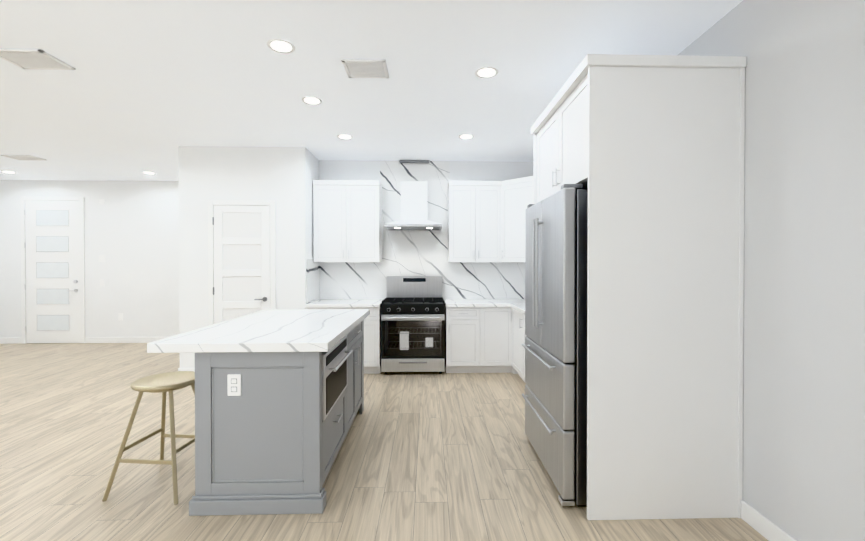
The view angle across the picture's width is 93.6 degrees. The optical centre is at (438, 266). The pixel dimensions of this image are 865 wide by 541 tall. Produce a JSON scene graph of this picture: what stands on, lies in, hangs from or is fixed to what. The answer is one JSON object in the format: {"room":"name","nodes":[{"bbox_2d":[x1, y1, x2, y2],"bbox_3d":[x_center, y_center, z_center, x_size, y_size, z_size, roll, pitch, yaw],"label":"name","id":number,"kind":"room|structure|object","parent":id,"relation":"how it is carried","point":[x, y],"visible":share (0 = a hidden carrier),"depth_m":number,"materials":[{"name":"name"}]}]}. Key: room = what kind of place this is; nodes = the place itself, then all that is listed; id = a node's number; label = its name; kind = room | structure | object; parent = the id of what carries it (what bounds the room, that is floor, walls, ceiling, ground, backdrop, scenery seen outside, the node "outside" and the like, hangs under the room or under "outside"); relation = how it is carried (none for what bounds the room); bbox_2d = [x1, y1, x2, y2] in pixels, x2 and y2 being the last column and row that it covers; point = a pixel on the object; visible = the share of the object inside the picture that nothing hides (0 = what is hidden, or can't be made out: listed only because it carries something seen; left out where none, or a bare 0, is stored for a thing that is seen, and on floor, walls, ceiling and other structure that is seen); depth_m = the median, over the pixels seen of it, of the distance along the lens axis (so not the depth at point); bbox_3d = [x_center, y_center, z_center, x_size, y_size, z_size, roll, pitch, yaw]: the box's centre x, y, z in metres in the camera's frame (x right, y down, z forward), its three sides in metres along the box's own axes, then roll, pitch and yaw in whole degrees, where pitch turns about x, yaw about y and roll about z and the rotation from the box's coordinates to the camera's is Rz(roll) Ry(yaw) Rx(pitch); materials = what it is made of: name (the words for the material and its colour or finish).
{"room":"kitchen","nodes":[
{"label":"kitchen","id":0,"kind":"room"},
{"bbox_2d":[0,180,175,337],"bbox_3d":[-4.537,-0.072,6.958,5.750,2.740,0.150,0,0,-2],"label":"wall","id":1,"kind":"structure","parent":0,"point":[135,228],"depth_m":6.86,"materials":[{"name":"paint"}]},
{"bbox_2d":[0,338,21,343],"bbox_3d":[-7.194,1.249,6.809,0.429,0.100,0.018,0,0,-2],"label":"baseboard","id":2,"kind":"structure","parent":1,"relation":"attached to","point":[2,340],"depth_m":6.81,"materials":[{"name":"paint"}]},
{"bbox_2d":[20,196,84,343],"bbox_3d":[-6.479,0.067,6.795,1.030,2.465,0.068,0,0,-2],"label":"front door","id":3,"kind":"structure","parent":1,"relation":"in","point":[52,269],"depth_m":6.81,"materials":[{"name":"paint"}]},
{"bbox_2d":[85,337,167,342],"bbox_3d":[-4.566,1.248,6.883,2.829,0.100,0.018,0,0,-2],"label":"baseboard","id":4,"kind":"structure","parent":1,"relation":"attached to","point":[87,339],"depth_m":6.86,"materials":[{"name":"paint"}]},
{"bbox_2d":[176,146,307,367],"bbox_3d":[-2.349,-0.056,4.854,1.490,2.740,0.002,0,0,-2],"label":"wall","id":5,"kind":"structure","parent":0,"point":[279,174],"depth_m":4.85,"materials":[{"name":"paint"}]},
{"bbox_2d":[178,368,194,371],"bbox_3d":[-2.922,1.264,4.842,0.339,0.100,0.015,0,0,-2],"label":"baseboard","id":6,"kind":"structure","parent":5,"relation":"attached to","point":[179,369],"depth_m":4.83,"materials":[{"name":"paint"}]},
{"bbox_2d":[208,200,275,325],"bbox_3d":[-2.347,0.264,4.823,0.790,2.100,0.064,0,0,-2],"label":"pantry door","id":7,"kind":"structure","parent":5,"relation":"in","point":[241,260],"depth_m":4.84,"materials":[{"name":"paint"}]},
{"bbox_2d":[0,0,742,180],"bbox_3d":[-2.850,-1.435,2.108,9.215,0.060,9.920,0,0,-2],"label":"ceiling","id":8,"kind":"structure","parent":0,"point":[149,85],"depth_m":2.99,"materials":[{"name":"paint"}]},
{"bbox_2d":[1,155,46,160],"bbox_3d":[-5.438,-1.422,5.327,0.360,0.012,0.240,0,0,-2],"label":"ceiling vent","id":9,"kind":"object","parent":8,"relation":"in","point":[18,157],"depth_m":5.30,"materials":[{"name":"white metal"}]},
{"bbox_2d":[0,49,75,69],"bbox_3d":[-2.765,-1.403,2.761,0.360,0.012,0.260,0,0,-2],"label":"ceiling vent","id":10,"kind":"object","parent":8,"relation":"in","point":[44,60],"depth_m":2.75,"materials":[{"name":"white metal"}]},
{"bbox_2d":[267,39,294,53],"bbox_3d":[-1.010,-1.405,2.600,0.171,0.005,0.171,0,0,-8],"label":"recessed light","id":11,"kind":"object","parent":8,"relation":"in","point":[281,46],"depth_m":2.60,"materials":[{"name":"paint"}]},
{"bbox_2d":[301,96,321,104],"bbox_3d":[-1.085,-1.412,3.468,0.171,0.005,0.171,0,0,-11],"label":"recessed light","id":12,"kind":"object","parent":8,"relation":"in","point":[309,100],"depth_m":3.46,"materials":[{"name":"paint"}]},
{"bbox_2d":[337,134,352,138],"bbox_3d":[-1.033,-1.419,4.460,0.171,0.005,0.171,0,0,-8],"label":"recessed light","id":13,"kind":"object","parent":8,"relation":"in","point":[342,136],"depth_m":4.44,"materials":[{"name":"paint"}]},
{"bbox_2d":[341,59,388,77],"bbox_3d":[-0.518,-1.404,2.893,0.300,0.012,0.260,0,0,-2],"label":"ceiling vent","id":14,"kind":"object","parent":8,"relation":"in","point":[355,68],"depth_m":2.88,"materials":[{"name":"white metal"}]},
{"bbox_2d":[458,134,473,138],"bbox_3d":[0.299,-1.419,4.457,0.171,0.005,0.171,0,1,-41],"label":"recessed light","id":15,"kind":"object","parent":8,"relation":"in","point":[465,136],"depth_m":4.44,"materials":[{"name":"paint"}]},
{"bbox_2d":[475,67,498,77],"bbox_3d":[0.347,-1.408,2.958,0.171,0.005,0.171,0,0,-8],"label":"recessed light","id":16,"kind":"object","parent":8,"relation":"in","point":[485,72],"depth_m":2.95,"materials":[{"name":"paint"}]},
{"bbox_2d":[0,343,767,540],"bbox_3d":[-2.850,1.365,2.129,9.215,0.060,9.920,0,0,-2],"label":"floor","id":17,"kind":"structure","parent":0,"point":[431,456],"depth_m":2.66,"materials":[{"name":"brown wood"}]},
{"bbox_2d":[102,371,194,504],"bbox_3d":[-1.672,1.013,2.505,0.456,0.642,0.456,0,0,4],"label":"stool","id":18,"kind":"object","parent":17,"relation":"on","point":[169,382],"visible":0.81,"depth_m":2.39,"materials":[{"name":"beige wood"}]},
{"bbox_2d":[183,313,369,515],"bbox_3d":[-0.982,0.891,2.946,0.753,0.874,1.544,0,0,-2],"label":"kitchen island","id":19,"kind":"object","parent":17,"relation":"on","point":[279,399],"depth_m":2.21,"materials":[{"name":"grey wood"}]},
{"bbox_2d":[147,309,369,352],"bbox_3d":[-1.093,0.444,2.952,0.953,0.080,1.580,0,0,-2],"label":"island countertop","id":20,"kind":"structure","parent":19,"relation":"on","point":[272,328],"depth_m":2.49,"materials":[{"name":"white stone"}]},
{"bbox_2d":[306,307,380,373],"bbox_3d":[-1.158,0.901,5.187,0.874,0.820,0.626,0,0,-2],"label":"base cabinet","id":21,"kind":"object","parent":17,"relation":"on","point":[372,323],"depth_m":4.89,"materials":[{"name":"white wood"}]},
{"bbox_2d":[306,299,383,306],"bbox_3d":[-1.156,0.471,5.172,0.878,0.040,0.651,0,0,-2],"label":"countertop","id":22,"kind":"structure","parent":21,"relation":"on","point":[322,302],"depth_m":4.93,"materials":[{"name":"white stone"}]},
{"bbox_2d":[381,276,444,373],"bbox_3d":[-0.321,0.724,5.170,0.770,1.175,0.692,0,0,-2],"label":"range","id":23,"kind":"object","parent":17,"relation":"on","point":[412,323],"visible":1,"depth_m":4.93,"materials":[{"name":"metal"}]},
{"bbox_2d":[445,303,473,372],"bbox_3d":[0.312,0.901,5.228,0.467,0.820,0.626,0,0,-2],"label":"base cabinet","id":24,"kind":"object","parent":17,"relation":"on","point":[459,321],"depth_m":4.92,"materials":[{"name":"white wood"}]},
{"bbox_2d":[474,307,509,372],"bbox_3d":[0.664,0.901,5.219,0.468,0.820,0.664,0,0,-2],"label":"base cabinet","id":25,"kind":"object","parent":17,"relation":"on","point":[485,335],"depth_m":4.93,"materials":[{"name":"white wood"}]},
{"bbox_2d":[444,299,524,306],"bbox_3d":[0.791,0.471,5.226,1.435,0.040,0.651,0,0,-2],"label":"countertop","id":26,"kind":"structure","parent":25,"relation":"on","point":[449,302],"depth_m":5.06,"materials":[{"name":"white stone"}]},
{"bbox_2d":[510,307,521,377],"bbox_3d":[1.190,0.906,4.631,0.666,0.820,0.657,0,0,-2],"label":"base cabinet","id":27,"kind":"object","parent":17,"relation":"on","point":[515,315],"depth_m":4.73,"materials":[{"name":"white wood"}]},
{"bbox_2d":[510,303,524,314],"bbox_3d":[1.213,0.480,4.089,0.655,0.040,1.645,0,0,-2],"label":"countertop","id":28,"kind":"structure","parent":27,"relation":"on","point":[521,306],"depth_m":4.64,"materials":[{"name":"white stone"}]},
{"bbox_2d":[522,315,525,381],"bbox_3d":[1.225,0.910,4.060,0.628,0.820,0.716,0,0,-2],"label":"base cabinet","id":29,"kind":"object","parent":17,"relation":"on","point":[523,316],"depth_m":4.34,"materials":[{"name":"white wood"}]},
{"bbox_2d":[522,184,587,506],"bbox_3d":[1.045,0.436,2.676,0.847,1.790,0.890,0,0,-2],"label":"fridge","id":30,"kind":"object","parent":17,"relation":"on","point":[555,345],"visible":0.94,"depth_m":2.29,"materials":[{"name":"silver metal"}]},
{"bbox_2d":[531,54,746,519],"bbox_3d":[1.170,0.116,2.687,0.842,2.430,1.146,0,0,-2],"label":"surround","id":31,"kind":"object","parent":17,"relation":"on","point":[647,151],"visible":0.85,"depth_m":2.13,"materials":[{"name":"white wood"}]},
{"bbox_2d":[308,156,533,258],"bbox_3d":[-0.804,-0.062,5.587,4.620,2.740,0.180,0,0,-2],"label":"wall","id":32,"kind":"structure","parent":0,"point":[317,169],"depth_m":5.50,"materials":[{"name":"paint"}]},
{"bbox_2d":[306,259,321,303],"bbox_3d":[-1.606,0.191,5.186,0.010,0.560,0.560,0,0,-2],"label":"backsplash","id":33,"kind":"structure","parent":32,"relation":"attached to","point":[313,270],"depth_m":5.18,"materials":[{"name":"stone"}]},
{"bbox_2d":[313,180,381,261],"bbox_3d":[-1.182,-0.570,5.323,0.834,1.040,0.330,0,0,-2],"label":"upper cabinet","id":34,"kind":"object","parent":32,"relation":"attached to","point":[347,214],"depth_m":5.16,"materials":[{"name":"white wood"}]},
{"bbox_2d":[384,160,441,229],"bbox_3d":[-0.324,-0.951,5.257,0.720,0.948,0.505,0,0,-2],"label":"range hood","id":35,"kind":"object","parent":32,"relation":"attached to","point":[413,205],"visible":1,"depth_m":5.24,"materials":[{"name":"silver metal"}]},
{"bbox_2d":[322,161,524,298],"bbox_3d":[-0.054,-0.479,5.528,3.131,1.896,0.011,0,0,-2],"label":"backsplash","id":36,"kind":"structure","parent":32,"relation":"attached to","point":[414,252],"depth_m":5.52,"materials":[{"name":"stone"}]},
{"bbox_2d":[448,181,468,261],"bbox_3d":[0.322,-0.570,5.365,0.397,1.040,0.330,0,0,-2],"label":"upper cabinet","id":37,"kind":"object","parent":32,"relation":"attached to","point":[458,191],"depth_m":5.20,"materials":[{"name":"white wood"}]},
{"bbox_2d":[469,181,496,261],"bbox_3d":[0.625,-0.570,5.356,0.438,1.040,0.366,0,0,-2],"label":"upper cabinet","id":38,"kind":"object","parent":32,"relation":"attached to","point":[486,221],"depth_m":5.21,"materials":[{"name":"white wood"}]},
{"bbox_2d":[497,176,533,261],"bbox_3d":[1.130,-0.569,5.169,0.756,1.040,0.768,0,0,-2],"label":"upper cabinet","id":39,"kind":"object","parent":32,"relation":"attached to","point":[514,195],"depth_m":5.10,"materials":[{"name":"white wood"}]},
{"bbox_2d":[678,0,864,540],"bbox_3d":[1.699,-0.031,1.600,0.150,2.740,8.270,0,0,-2],"label":"wall","id":40,"kind":"structure","parent":0,"point":[804,316],"depth_m":1.80,"materials":[{"name":"paint"}]},
{"bbox_2d":[741,500,796,540],"bbox_3d":[1.664,1.303,-0.188,0.019,0.100,4.674,0,0,-2],"label":"baseboard","id":41,"kind":"structure","parent":40,"relation":"attached to","point":[762,525],"depth_m":2.01,"materials":[{"name":"paint"}]}
]}

